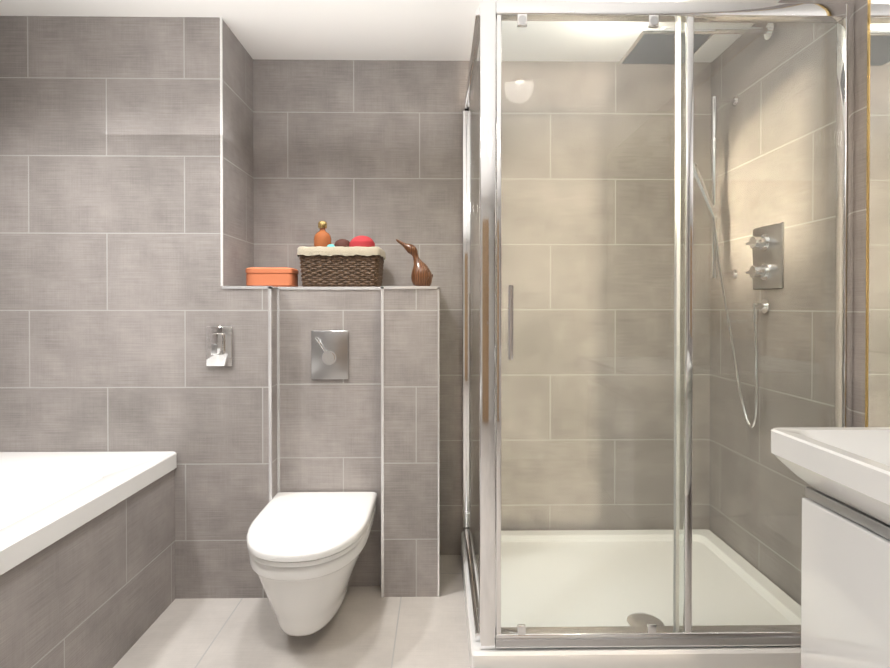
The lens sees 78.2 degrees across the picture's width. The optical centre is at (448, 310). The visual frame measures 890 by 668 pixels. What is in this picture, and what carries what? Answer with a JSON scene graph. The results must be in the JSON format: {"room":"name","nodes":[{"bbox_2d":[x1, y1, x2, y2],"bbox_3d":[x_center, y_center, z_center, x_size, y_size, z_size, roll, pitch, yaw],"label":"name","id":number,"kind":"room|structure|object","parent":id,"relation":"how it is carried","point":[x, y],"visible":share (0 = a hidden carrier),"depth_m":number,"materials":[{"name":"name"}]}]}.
{"room":"bathroom","nodes":[
{"label":"bathroom","id":0,"kind":"room"},
{"bbox_2d":[0,16,253,598],"bbox_3d":[-1.290,-0.007,2.233,0.867,2.190,0.350,0,0,-1],"label":"wall","id":1,"kind":"structure","parent":0,"point":[110,277],"depth_m":2.06,"materials":[{"name":"tile"}]},
{"bbox_2d":[206,326,232,365],"bbox_3d":[-0.862,0.135,2.046,0.097,0.150,0.034,0,0,-1],"label":"toilet paper holder","id":2,"kind":"object","parent":1,"relation":"attached to","point":[219,346],"visible":1,"depth_m":2.06,"materials":[{"name":"silver metal"}]},
{"bbox_2d":[220,17,222,285],"bbox_3d":[-0.854,-0.596,2.060,0.007,1.008,0.007,0,0,-1],"label":"trim","id":3,"kind":"structure","parent":1,"relation":"attached to","point":[221,136],"depth_m":2.06,"materials":[{"name":"white plastic"}]},
{"bbox_2d":[222,288,276,597],"bbox_3d":[-0.765,0.498,2.245,0.183,1.180,0.350,0,0,-1],"label":"wall","id":4,"kind":"structure","parent":0,"point":[245,412],"depth_m":2.07,"materials":[{"name":"tile"}]},
{"bbox_2d":[113,555,469,667],"bbox_3d":[-0.255,1.149,0.832,3.095,0.100,3.400,0,0,-1],"label":"floor","id":5,"kind":"structure","parent":0,"point":[367,627],"depth_m":1.84,"materials":[{"name":"tile"}]},
{"bbox_2d":[0,451,176,667],"bbox_3d":[-1.357,0.816,1.202,0.698,0.560,1.718,0,0,-1],"label":"bathtub","id":6,"kind":"object","parent":5,"relation":"on","point":[87,559],"visible":1,"depth_m":1.65,"materials":[{"name":"white plastic"}]},
{"bbox_2d":[461,529,800,667],"bbox_3d":[0.617,1.035,2.011,1.113,0.110,0.863,0,0,-1],"label":"shower tray","id":7,"kind":"object","parent":5,"relation":"on","point":[728,657],"visible":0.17,"depth_m":1.93,"materials":[{"name":"white ceramic"}]},
{"bbox_2d":[463,0,854,648],"bbox_3d":[0.621,0.042,1.994,1.105,1.874,0.881,0,0,-1],"label":"shower enclosure","id":8,"kind":"object","parent":7,"relation":"on","point":[481,318],"visible":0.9,"depth_m":1.59,"materials":[{"name":"clear glass"}]},
{"bbox_2d":[279,290,380,586],"bbox_3d":[-0.465,0.498,2.289,0.417,1.180,0.270,0,0,-1],"label":"wall","id":9,"kind":"structure","parent":0,"point":[330,435],"depth_m":2.15,"materials":[{"name":"tile"}]},
{"bbox_2d":[246,267,298,286],"bbox_3d":[-0.712,-0.133,2.216,0.186,0.078,0.114,0,0,-1],"label":"soap box","id":10,"kind":"object","parent":9,"relation":"on","point":[274,276],"visible":0.81,"depth_m":2.16,"materials":[{"name":"orange"}]},
{"bbox_2d":[246,492,376,635],"bbox_3d":[-0.474,0.875,1.885,0.396,0.324,0.541,0,0,-1],"label":"toilet","id":11,"kind":"object","parent":9,"relation":"attached to","point":[305,549],"visible":1,"depth_m":1.72,"materials":[{"name":"white ceramic"}]},
{"bbox_2d":[311,331,347,378],"bbox_3d":[-0.465,0.174,2.138,0.143,0.190,0.024,0,0,-1],"label":"flush plate","id":12,"kind":"object","parent":9,"relation":"attached to","point":[329,354],"visible":1,"depth_m":2.14,"materials":[{"name":"silver metal"}]},
{"bbox_2d":[222,286,439,596],"bbox_3d":[-0.447,0.497,2.248,0.819,1.182,0.353,0,0,-1],"label":"trim","id":13,"kind":"structure","parent":9,"relation":"attached to","point":[381,288],"depth_m":2.08,"materials":[{"name":"silver metal"}]},
{"bbox_2d":[297,221,385,286],"bbox_3d":[-0.437,-0.233,2.269,0.341,0.278,0.226,0,0,-1],"label":"wicker basket","id":14,"kind":"object","parent":9,"relation":"on","point":[357,261],"visible":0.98,"depth_m":2.17,"materials":[{"name":"brown wicker"}]},
{"bbox_2d":[0,0,779,61],"bbox_3d":[-0.255,-1.141,0.814,3.095,0.100,3.400,0,0,-1],"label":"ceiling","id":15,"kind":"structure","parent":0,"point":[426,30],"depth_m":2.13,"materials":[{"name":"white paint"}]},
{"bbox_2d":[384,289,437,596],"bbox_3d":[-0.148,0.498,2.254,0.216,1.180,0.350,0,0,-1],"label":"wall","id":16,"kind":"structure","parent":0,"point":[410,442],"depth_m":2.08,"materials":[{"name":"tile"}]},
{"bbox_2d":[396,239,432,285],"bbox_3d":[-0.140,-0.191,2.239,0.153,0.203,0.088,0,0,-1],"label":"duck","id":17,"kind":"object","parent":16,"relation":"on","point":[421,275],"visible":0.92,"depth_m":2.22},
{"bbox_2d":[253,59,710,554],"bbox_3d":[-0.279,-0.009,2.473,2.895,2.190,0.100,0,0,-1],"label":"wall","id":18,"kind":"structure","parent":0,"point":[349,150],"depth_m":2.43,"materials":[{"name":"tile"}]},
{"bbox_2d":[710,0,867,605],"bbox_3d":[1.242,0.004,0.845,0.100,2.190,3.400,0,0,-1],"label":"wall","id":19,"kind":"structure","parent":0,"point":[860,180],"depth_m":1.95,"materials":[{"name":"tile"}]},
{"bbox_2d":[619,23,783,427],"bbox_3d":[0.914,-0.301,2.053,0.518,1.489,0.380,0,0,-1],"label":"fittings","id":20,"kind":"object","parent":19,"relation":"attached to","point":[767,275],"depth_m":2.02,"materials":[{"name":"silver metal"}]},
{"bbox_2d":[770,427,889,667],"bbox_3d":[0.935,0.448,0.789,0.513,0.738,0.750,0,0,-1],"label":"bathroom vanity","id":21,"kind":"object","parent":19,"relation":"attached to","point":[843,473],"visible":1,"depth_m":1.00,"materials":[{"name":"white ceramic"}]},
{"bbox_2d":[865,0,889,426],"bbox_3d":[1.185,-0.112,0.942,0.008,1.830,1.192,0,0,-1],"label":"mirror","id":22,"kind":"object","parent":19,"relation":"attached to","point":[877,381],"visible":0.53,"depth_m":1.50,"materials":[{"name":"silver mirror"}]}
]}

